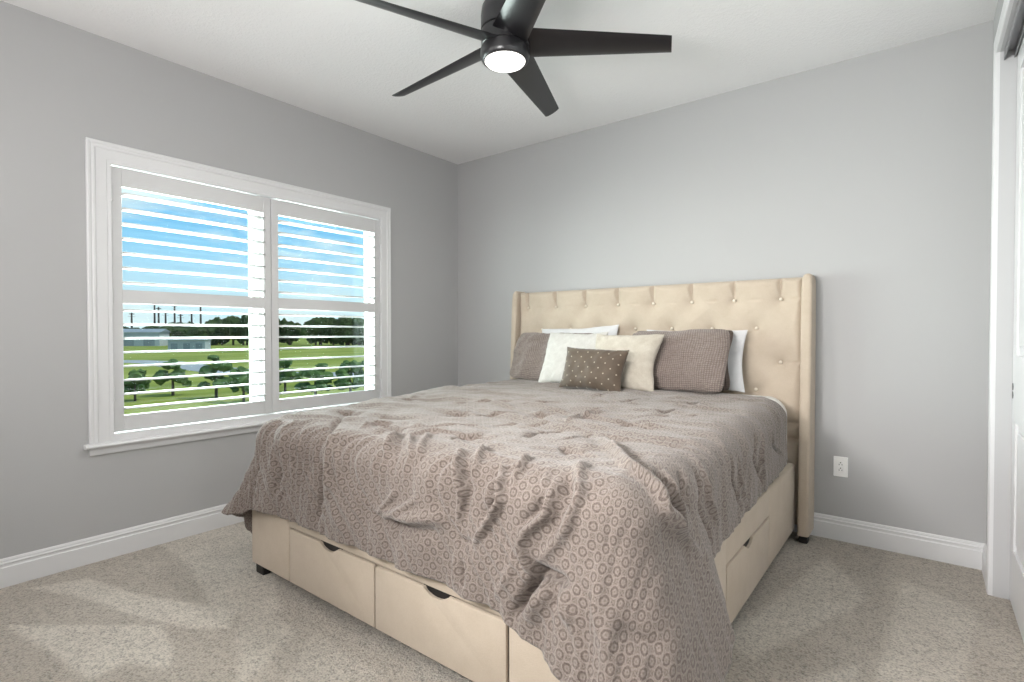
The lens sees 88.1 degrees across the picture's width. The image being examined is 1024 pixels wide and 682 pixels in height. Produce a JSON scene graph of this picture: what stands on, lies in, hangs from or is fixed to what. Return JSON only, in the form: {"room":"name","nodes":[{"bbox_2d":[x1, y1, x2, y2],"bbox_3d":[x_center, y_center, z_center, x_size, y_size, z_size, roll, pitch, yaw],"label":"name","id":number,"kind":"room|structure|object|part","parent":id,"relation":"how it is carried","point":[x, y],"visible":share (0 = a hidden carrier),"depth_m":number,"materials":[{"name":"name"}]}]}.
{"room":"bedroom","nodes":[
{"label":"bedroom","id":0,"kind":"room"},
{"bbox_2d":[0,0,457,558],"bbox_3d":[-1.905,-0.229,3.288,0.200,2.756,4.300,1,1,38],"label":"wall","id":1,"kind":"structure","parent":0,"point":[62,84],"depth_m":2.80,"materials":[{"name":"paint"}]},
{"bbox_2d":[0,504,243,588],"bbox_3d":[-1.819,1.083,3.242,0.017,0.134,4.300,1,1,38],"label":"baseboard","id":2,"kind":"structure","parent":1,"relation":"attached to","point":[28,566],"depth_m":2.81,"materials":[{"name":"white wood"}]},
{"bbox_2d":[83,137,390,455],"bbox_3d":[-1.663,-0.238,3.572,0.271,1.647,2.015,1,1,38],"label":"window","id":3,"kind":"structure","parent":1,"relation":"in","point":[100,155],"depth_m":3.04,"materials":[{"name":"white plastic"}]},
{"bbox_2d":[111,166,271,431],"bbox_3d":[-1.886,-0.228,3.182,0.089,1.429,0.889,1,1,38],"label":"plantation shutter","id":4,"kind":"object","parent":3,"relation":"attached to","point":[121,178],"visible":0.98,"depth_m":3.11,"materials":[{"name":"white wood"}]},
{"bbox_3d":[-1.882,-0.891,3.177,0.026,0.102,0.778,1,1,38],"label":"rail","id":5,"kind":"part","parent":4,"relation":"part of","materials":[{"name":"white wood"}]},
{"bbox_3d":[-1.882,-0.247,3.187,0.026,0.073,0.778,1,1,38],"label":"divider rail","id":6,"kind":"part","parent":4,"relation":"part of","materials":[{"name":"white wood"}]},
{"bbox_3d":[-1.882,0.443,3.198,0.026,0.087,0.778,1,1,38],"label":"rail","id":7,"kind":"part","parent":4,"relation":"part of","materials":[{"name":"white wood"}]},
{"bbox_3d":[-1.998,-0.229,3.244,0.043,1.442,0.828,1,1,38],"label":"sash","id":8,"kind":"part","parent":3,"relation":"part of","materials":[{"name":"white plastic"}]},
{"bbox_2d":[270,198,381,412],"bbox_3d":[-1.334,-0.239,3.889,0.089,1.429,0.898,1,1,38],"label":"plantation shutter","id":9,"kind":"object","parent":3,"relation":"attached to","point":[281,208],"visible":0.99,"depth_m":3.82,"materials":[{"name":"white wood"}]},
{"bbox_3d":[-1.339,-0.902,3.873,0.026,0.102,0.787,1,1,38],"label":"rail","id":10,"kind":"part","parent":9,"relation":"part of","materials":[{"name":"white wood"}]},
{"bbox_3d":[-1.339,-0.258,3.883,0.026,0.073,0.787,1,1,38],"label":"divider rail","id":11,"kind":"part","parent":9,"relation":"part of","materials":[{"name":"white wood"}]},
{"bbox_3d":[-1.339,0.432,3.894,0.026,0.087,0.787,1,1,38],"label":"rail","id":12,"kind":"part","parent":9,"relation":"part of","materials":[{"name":"white wood"}]},
{"bbox_3d":[-1.423,-0.241,3.981,0.043,1.442,0.830,1,1,38],"label":"sash","id":13,"kind":"part","parent":3,"relation":"part of","materials":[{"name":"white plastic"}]},
{"bbox_2d":[1,0,997,164],"bbox_3d":[-0.037,-1.661,1.936,4.780,0.150,4.500,1,1,38],"label":"ceiling","id":14,"kind":"structure","parent":0,"point":[342,61],"depth_m":2.92,"materials":[{"name":"white paint"}]},
{"bbox_2d":[355,0,671,116],"bbox_3d":[-0.088,-1.439,2.510,1.427,0.306,1.488,1,1,38],"label":"ceiling fan","id":15,"kind":"object","parent":14,"relation":"hanging from","point":[510,43],"visible":1,"depth_m":2.42,"materials":[{"name":"black metal"}]},
{"bbox_3d":[-0.400,-1.380,2.257,0.694,0.068,0.160,-1,1,-30],"label":"blade","id":16,"kind":"part","parent":15,"relation":"part of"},
{"bbox_3d":[-0.371,-1.388,2.742,0.695,0.068,0.160,1,1,38],"label":"blade","id":17,"kind":"part","parent":15,"relation":"part of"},
{"bbox_3d":[0.062,-1.377,2.058,0.160,0.068,0.694,0,1,-12],"label":"blade","id":18,"kind":"part","parent":15,"relation":"part of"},
{"bbox_3d":[0.137,-1.390,2.868,0.160,0.068,0.694,0,1,24],"label":"blade","id":19,"kind":"part","parent":15,"relation":"part of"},
{"bbox_3d":[0.394,-1.383,2.436,0.694,0.068,0.160,0,1,6],"label":"blade","id":20,"kind":"part","parent":15,"relation":"part of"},
{"bbox_2d":[0,521,1023,681],"bbox_3d":[-0.037,1.230,1.981,4.780,0.121,4.500,1,1,38],"label":"floor","id":21,"kind":"structure","parent":0,"point":[194,608],"depth_m":2.17,"materials":[{"name":"carpet"}]},
{"bbox_2d":[252,273,815,681],"bbox_3d":[0.232,0.385,2.900,2.175,1.542,2.291,1,1,38],"label":"bed","id":22,"kind":"object","parent":21,"relation":"on","point":[472,639],"visible":0.32,"depth_m":2.64,"materials":[{"name":"beige fabric"}]},
{"bbox_3d":[-0.765,0.890,2.253,0.150,0.053,0.006,1,1,38],"label":"hand pull","id":23,"kind":"part","parent":22,"relation":"part of","materials":[{"name":"black plastic"}]},
{"bbox_3d":[-0.776,0.989,2.250,0.616,0.245,0.012,1,1,38],"label":"drawer","id":24,"kind":"part","parent":22,"relation":"part of","materials":[{"name":"beige fabric"}]},
{"bbox_3d":[-0.478,0.925,2.041,2.066,0.390,0.050,1,1,38],"label":"foot rail","id":25,"kind":"part","parent":22,"relation":"part of","materials":[{"name":"beige fabric"}]},
{"bbox_3d":[-0.256,0.896,1.855,0.150,0.053,0.006,1,1,38],"label":"hand pull","id":26,"kind":"part","parent":22,"relation":"part of","materials":[{"name":"black plastic"}]},
{"bbox_3d":[-0.271,0.996,1.857,0.648,0.245,0.012,1,1,38],"label":"drawer","id":27,"kind":"part","parent":22,"relation":"part of","materials":[{"name":"beige fabric"}]},
{"bbox_2d":[221,379,787,681],"bbox_3d":[0.117,0.722,2.691,2.398,0.852,2.163,1,1,38],"label":"comforter","id":28,"kind":"object","parent":22,"relation":"on","point":[595,523],"visible":0.98,"depth_m":1.76,"materials":[{"name":"beige fabric"}]},
{"bbox_2d":[510,332,592,380],"bbox_3d":[0.301,0.116,3.942,0.731,0.362,0.225,1,1,38],"label":"pillow sham","id":29,"kind":"object","parent":28,"relation":"on","point":[529,353],"visible":0.52,"depth_m":4.00,"materials":[{"name":"fabric"}]},
{"bbox_2d":[538,332,607,382],"bbox_3d":[0.419,0.120,3.666,0.479,0.368,0.206,1,1,38],"label":"cushion","id":30,"kind":"object","parent":28,"relation":"on","point":[553,366],"visible":0.56,"depth_m":3.68,"materials":[{"name":"white fabric"}]},
{"bbox_2d":[559,347,628,391],"bbox_3d":[0.503,0.177,3.316,0.454,0.274,0.166,1,1,38],"label":"lumbar cushion","id":31,"kind":"object","parent":28,"relation":"on","point":[592,369],"visible":0.98,"depth_m":3.25,"materials":[{"name":"brown fabric"}]},
{"bbox_2d":[595,334,663,391],"bbox_3d":[0.705,0.130,3.358,0.469,0.351,0.202,1,1,38],"label":"cushion","id":32,"kind":"object","parent":28,"relation":"on","point":[637,374],"visible":0.63,"depth_m":3.26,"materials":[{"name":"beige fabric"}]},
{"bbox_2d":[632,329,729,392],"bbox_3d":[1.014,0.117,3.295,0.635,0.384,0.216,1,1,38],"label":"pillow sham","id":33,"kind":"object","parent":28,"relation":"on","point":[695,360],"visible":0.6,"depth_m":3.18,"materials":[{"name":"fabric"}]},
{"bbox_3d":[0.899,0.342,3.759,2.070,1.452,0.100,1,1,38],"label":"headboard","id":34,"kind":"part","parent":22,"relation":"part of","materials":[{"name":"beige fabric"}]},
{"bbox_3d":[1.034,0.988,2.312,0.012,0.245,0.691,1,1,38],"label":"drawer","id":35,"kind":"part","parent":22,"relation":"part of","materials":[{"name":"beige fabric"}]},
{"bbox_3d":[0.985,0.921,2.278,0.050,0.390,2.118,1,1,38],"label":"rail","id":36,"kind":"part","parent":22,"relation":"part of","materials":[{"name":"beige fabric"}]},
{"bbox_2d":[727,393,786,463],"bbox_3d":[0.215,0.535,2.893,1.955,0.410,2.075,1,1,38],"label":"mattress","id":37,"kind":"object","parent":22,"relation":"on","point":[768,397],"visible":0.08,"depth_m":3.08,"materials":[{"name":"white fabric"}]},
{"bbox_2d":[542,325,618,334],"bbox_3d":[0.475,0.096,3.925,0.678,0.432,0.142,1,1,38],"label":"sleeping pillow","id":38,"kind":"object","parent":37,"relation":"on","point":[612,330],"visible":0.18,"depth_m":3.87,"materials":[{"name":"white fabric"}]},
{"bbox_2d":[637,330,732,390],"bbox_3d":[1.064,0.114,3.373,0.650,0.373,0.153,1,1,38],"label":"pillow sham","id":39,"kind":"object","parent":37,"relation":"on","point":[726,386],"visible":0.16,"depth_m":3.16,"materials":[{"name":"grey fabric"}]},
{"bbox_2d":[647,330,747,391],"bbox_3d":[1.154,0.115,3.397,0.663,0.381,0.126,1,1,38],"label":"sleeping pillow","id":40,"kind":"object","parent":37,"relation":"on","point":[739,336],"visible":0.23,"depth_m":3.21,"materials":[{"name":"white fabric"}]},
{"bbox_2d":[458,20,993,543],"bbox_3d":[1.285,-0.234,3.654,4.780,2.756,0.200,1,1,38],"label":"wall","id":41,"kind":"structure","parent":0,"point":[868,176],"depth_m":3.07,"materials":[{"name":"paint"}]},
{"bbox_2d":[833,456,847,477],"bbox_3d":[1.898,0.726,3.058,0.072,0.116,0.009,1,1,38],"label":"wall outlet","id":42,"kind":"object","parent":41,"relation":"attached to","point":[840,464],"visible":1,"depth_m":3.06,"materials":[{"name":"white plastic"}]},
{"bbox_2d":[837,461,843,472],"bbox_3d":[1.897,0.726,3.057,0.033,0.066,0.004,1,1,38],"label":"receptacle","id":43,"kind":"object","parent":42,"relation":"attached to","point":[840,464],"depth_m":3.06,"materials":[{"name":"white plastic"}]},
{"bbox_2d":[793,512,984,569],"bbox_3d":[0.942,1.074,3.804,3.680,0.134,0.017,1,1,38],"label":"baseboard","id":44,"kind":"structure","parent":41,"relation":"attached to","point":[965,553],"depth_m":2.88,"materials":[{"name":"white wood"}]},
{"bbox_2d":[986,0,1003,544],"bbox_3d":[1.123,-0.192,0.927,0.120,2.756,4.300,1,1,38],"label":"wall","id":45,"kind":"structure","parent":0,"point":[1000,2],"depth_m":2.63,"materials":[{"name":"paint"}]},
{"bbox_2d":[982,544,985,586],"bbox_3d":[2.315,1.093,2.586,0.017,0.134,0.250,1,1,38],"label":"baseboard","id":46,"kind":"structure","parent":45,"relation":"attached to","point":[984,547],"depth_m":2.59,"materials":[{"name":"white wood"}]},
{"bbox_2d":[986,0,1017,599],"bbox_3d":[1.332,-0.054,1.188,0.130,2.473,2.989,1,1,38],"label":"trim","id":47,"kind":"structure","parent":45,"relation":"attached to","point":[1006,174],"depth_m":2.38,"materials":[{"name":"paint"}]},
{"bbox_2d":[1004,0,1023,59],"bbox_3d":[1.329,-1.258,1.170,0.100,0.038,2.963,1,1,38],"label":"trim","id":48,"kind":"structure","parent":45,"relation":"attached to","point":[1016,31],"depth_m":2.18,"materials":[{"name":"wood"}]},
{"bbox_2d":[1009,33,1023,641],"bbox_3d":[1.780,-0.056,1.754,0.038,2.439,1.509,1,1,38],"label":"door","id":49,"kind":"structure","parent":45,"relation":"in","point":[1016,592],"depth_m":2.23,"materials":[{"name":"wood"}]},
{"label":"outside","id":50,"kind":"structure","parent":0,"visible":0},
{"bbox_2d":[123,338,364,414],"bbox_3d":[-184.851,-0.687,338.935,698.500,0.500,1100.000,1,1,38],"label":"lawn","id":51,"kind":"structure","parent":50,"point":[235,355],"depth_m":68.71,"materials":[{"name":"green plant"}]},
{"bbox_2d":[124,369,151,400],"bbox_3d":[-24.206,2.819,34.059,1.941,2.066,1.878,-1,1,-36],"label":"young tree","id":52,"kind":"object","parent":51,"relation":"on","point":[139,385],"visible":0.88,"depth_m":33.87,"materials":[{"name":"green plant"}]},
{"bbox_2d":[123,329,169,345],"bbox_3d":[-125.704,-1.219,176.114,18.800,5.680,9.800,0,1,-15],"label":"shed","id":53,"kind":"object","parent":51,"relation":"on","point":[126,332],"visible":0.4,"depth_m":173.29,"materials":[{"name":"metal"}]},
{"bbox_3d":[-124.541,0.213,171.737,3.240,2.752,0.100,0,1,-15],"label":"bay door","id":54,"kind":"part","parent":53,"relation":"part of","materials":[{"name":"grey metal"}]},
{"bbox_3d":[-118.740,0.190,173.271,3.240,2.752,0.100,0,1,-15],"label":"bay door","id":55,"kind":"part","parent":53,"relation":"part of","materials":[{"name":"metal"}]},
{"bbox_2d":[142,326,159,328],"bbox_3d":[-124.026,-2.097,183.287,9.344,7.209,9.950,1,1,38],"label":"tree","id":56,"kind":"object","parent":51,"relation":"on","point":[146,327],"visible":0.06,"depth_m":180.42,"materials":[{"name":"green plant"}]},
{"bbox_2d":[156,307,160,326],"bbox_3d":[-125.750,-5.325,188.514,0.799,13.500,2.200,1,1,38],"label":"utility pole","id":57,"kind":"object","parent":51,"relation":"on","point":[158,308],"visible":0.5,"depth_m":188.20,"materials":[{"name":"brown wood"}]},
{"bbox_2d":[158,326,173,332],"bbox_3d":[-122.547,-1.901,185.087,10.411,6.762,10.301,1,1,38],"label":"tree","id":58,"kind":"object","parent":51,"relation":"on","point":[160,327],"visible":0.16,"depth_m":183.26,"materials":[{"name":"green plant"}]},
{"bbox_2d":[152,359,191,395],"bbox_3d":[-23.788,2.519,37.059,2.345,2.573,2.080,0,1,-7],"label":"young tree","id":59,"kind":"object","parent":51,"relation":"on","point":[177,371],"visible":0.84,"depth_m":36.52,"materials":[{"name":"green plant"}]},
{"bbox_2d":[166,321,196,328],"bbox_3d":[-118.798,-2.902,188.735,10.093,8.648,11.506,1,1,38],"label":"tree","id":60,"kind":"object","parent":51,"relation":"on","point":[189,322],"visible":0.12,"depth_m":186.69,"materials":[{"name":"green plant"}]},
{"bbox_2d":[173,327,192,336],"bbox_3d":[-114.168,-1.798,187.000,9.628,6.496,9.649,1,1,38],"label":"tree","id":61,"kind":"object","parent":51,"relation":"on","point":[179,332],"visible":0.42,"depth_m":183.68,"materials":[{"name":"green plant"}]},
{"bbox_2d":[166,339,211,349],"bbox_3d":[-85.274,0.525,140.170,9.300,3.320,6.800,0,1,-18],"label":"shed","id":62,"kind":"object","parent":51,"relation":"on","point":[173,344],"visible":0.88,"depth_m":137.42,"materials":[{"name":"metal"}]},
{"bbox_3d":[-87.047,1.389,136.417,1.530,1.512,0.100,0,1,-18],"label":"bay door","id":63,"kind":"part","parent":62,"relation":"part of","materials":[{"name":"metal"}]},
{"bbox_3d":[-84.348,1.375,137.277,1.530,1.512,0.100,0,1,-18],"label":"bay door","id":64,"kind":"part","parent":62,"relation":"part of","materials":[{"name":"grey metal"}]},
{"bbox_3d":[-81.648,1.361,138.137,1.530,1.512,0.100,0,1,-18],"label":"bay door","id":65,"kind":"part","parent":62,"relation":"part of","materials":[{"name":"grey metal"}]},
{"bbox_2d":[184,326,211,343],"bbox_3d":[-107.225,-1.732,182.507,9.995,6.792,9.824,1,1,38],"label":"tree","id":66,"kind":"object","parent":51,"relation":"on","point":[200,331],"visible":0.38,"depth_m":179.10,"materials":[{"name":"green plant"}]},
{"bbox_2d":[197,355,233,397],"bbox_3d":[-19.522,2.382,35.371,2.366,2.900,2.149,1,1,38],"label":"young tree","id":67,"kind":"object","parent":51,"relation":"on","point":[220,380],"visible":0.81,"depth_m":35.15,"materials":[{"name":"green plant"}]},
{"bbox_2d":[206,326,227,343],"bbox_3d":[-103.423,-2.635,184.891,9.125,8.234,7.947,1,1,38],"label":"tree","id":68,"kind":"object","parent":51,"relation":"on","point":[212,330],"visible":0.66,"depth_m":182.23,"materials":[{"name":"green plant"}]},
{"bbox_2d":[205,319,229,344],"bbox_3d":[-103.114,-2.937,185.726,9.958,9.202,9.799,1,1,38],"label":"tree","id":69,"kind":"object","parent":51,"relation":"on","point":[214,341],"visible":0.38,"depth_m":183.26,"materials":[{"name":"green plant"}]},
{"bbox_2d":[212,317,224,344],"bbox_3d":[-106.704,-3.752,192.281,8.612,10.237,8.647,1,1,38],"label":"tree","id":70,"kind":"object","parent":51,"relation":"on","point":[217,319],"visible":0.02,"depth_m":191.07,"materials":[{"name":"green plant"}]},
{"bbox_2d":[221,316,240,344],"bbox_3d":[-99.042,-3.782,186.494,9.673,10.478,9.367,1,1,38],"label":"tree","id":71,"kind":"object","parent":51,"relation":"on","point":[227,320],"visible":0.39,"depth_m":183.39,"materials":[{"name":"green plant"}]},
{"bbox_2d":[228,366,249,401],"bbox_3d":[-16.773,2.724,33.569,1.917,2.273,1.894,1,1,38],"label":"young tree","id":72,"kind":"object","parent":51,"relation":"on","point":[238,378],"visible":0.62,"depth_m":33.05,"materials":[{"name":"green plant"}]},
{"bbox_2d":[229,319,248,344],"bbox_3d":[-94.126,-3.232,184.878,8.834,9.429,8.503,1,1,38],"label":"tree","id":73,"kind":"object","parent":51,"relation":"on","point":[234,331],"visible":0.63,"depth_m":182.14,"materials":[{"name":"green plant"}]},
{"bbox_2d":[237,311,248,343],"bbox_3d":[-92.154,-4.545,186.246,9.242,12.012,9.220,1,1,38],"label":"tree","id":74,"kind":"object","parent":51,"relation":"on","point":[244,318],"visible":0.27,"depth_m":182.32,"materials":[{"name":"green plant"}]},
{"bbox_2d":[279,318,288,342],"bbox_3d":[-85.565,-3.682,191.934,8.855,10.108,8.271,1,1,38],"label":"tree","id":75,"kind":"object","parent":51,"relation":"on","point":[283,321],"visible":0.16,"depth_m":192.05,"materials":[{"name":"green plant"}]},
{"bbox_2d":[280,321,300,344],"bbox_3d":[-79.429,-2.875,190.134,8.536,8.550,7.362,1,1,38],"label":"tree","id":76,"kind":"object","parent":51,"relation":"on","point":[285,331],"visible":0.69,"depth_m":188.02,"materials":[{"name":"green plant"}]},
{"bbox_2d":[279,360,302,391],"bbox_3d":[-16.488,2.542,38.703,2.093,2.474,2.351,1,1,38],"label":"young tree","id":77,"kind":"object","parent":51,"relation":"on","point":[288,375],"visible":0.66,"depth_m":38.38,"materials":[{"name":"green plant"}]},
{"bbox_2d":[294,363,333,394],"bbox_3d":[-12.838,2.647,34.378,2.455,2.400,1.940,0,1,-21],"label":"young tree","id":78,"kind":"object","parent":51,"relation":"on","point":[321,373],"visible":0.84,"depth_m":34.11,"materials":[{"name":"green plant"}]},
{"bbox_2d":[301,318,329,344],"bbox_3d":[-68.790,-3.323,184.454,10.646,9.626,10.812,1,1,38],"label":"tree","id":79,"kind":"object","parent":51,"relation":"on","point":[305,331],"visible":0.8,"depth_m":180.59,"materials":[{"name":"green plant"}]},
{"bbox_2d":[306,317,330,344],"bbox_3d":[-66.526,-3.583,185.463,7.933,10.114,9.824,1,1,38],"label":"tree","id":80,"kind":"object","parent":51,"relation":"on","point":[310,340],"visible":0.27,"depth_m":183.17,"materials":[{"name":"green plant"}]},
{"bbox_2d":[322,317,336,344],"bbox_3d":[-62.855,-3.710,186.187,8.048,10.345,8.653,1,1,38],"label":"tree","id":81,"kind":"object","parent":51,"relation":"on","point":[331,321],"visible":0.38,"depth_m":183.84,"materials":[{"name":"green plant"}]},
{"bbox_2d":[331,315,354,344],"bbox_3d":[-57.472,-3.735,184.156,10.487,10.459,11.154,1,1,38],"label":"tree","id":82,"kind":"object","parent":51,"relation":"on","point":[341,321],"visible":0.76,"depth_m":179.98,"materials":[{"name":"green plant"}]},
{"bbox_2d":[337,318,351,344],"bbox_3d":[-57.800,-3.583,185.948,8.198,10.098,9.314,1,1,38],"label":"tree","id":83,"kind":"object","parent":51,"relation":"on","point":[342,339],"visible":0.1,"depth_m":182.81,"materials":[{"name":"green plant"}]},
{"bbox_2d":[333,360,362,391],"bbox_3d":[-10.903,2.547,34.952,1.915,2.583,1.853,0,1,-2],"label":"young tree","id":84,"kind":"object","parent":51,"relation":"on","point":[341,382],"visible":0.75,"depth_m":34.78,"materials":[{"name":"green plant"}]},
{"bbox_2d":[349,318,363,344],"bbox_3d":[-53.562,-3.388,185.814,9.776,10.141,9.847,1,1,38],"label":"tree","id":85,"kind":"object","parent":51,"relation":"on","point":[355,321],"visible":0.41,"depth_m":182.05,"materials":[{"name":"green plant"}]},
{"bbox_2d":[352,360,364,387],"bbox_3d":[-9.620,2.542,35.545,2.080,2.573,2.345,0,1,-3],"label":"young tree","id":86,"kind":"object","parent":51,"relation":"on","point":[357,380],"visible":0.23,"depth_m":34.82,"materials":[{"name":"green plant"}]},
{"bbox_2d":[356,337,364,344],"bbox_3d":[-52.510,-2.765,187.818,9.691,8.774,8.917,1,1,38],"label":"tree","id":87,"kind":"object","parent":51,"relation":"on","point":[361,341],"visible":0.23,"depth_m":183.48,"materials":[{"name":"green plant"}]},
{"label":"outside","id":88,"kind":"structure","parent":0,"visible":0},
{"bbox_2d":[124,360,364,376],"bbox_3d":[-43.674,3.339,68.976,64.466,0.130,18.262,1,1,38],"label":"road","id":89,"kind":"structure","parent":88,"point":[191,367],"depth_m":72.52,"materials":[{"name":"grey asphalt"}]}
]}

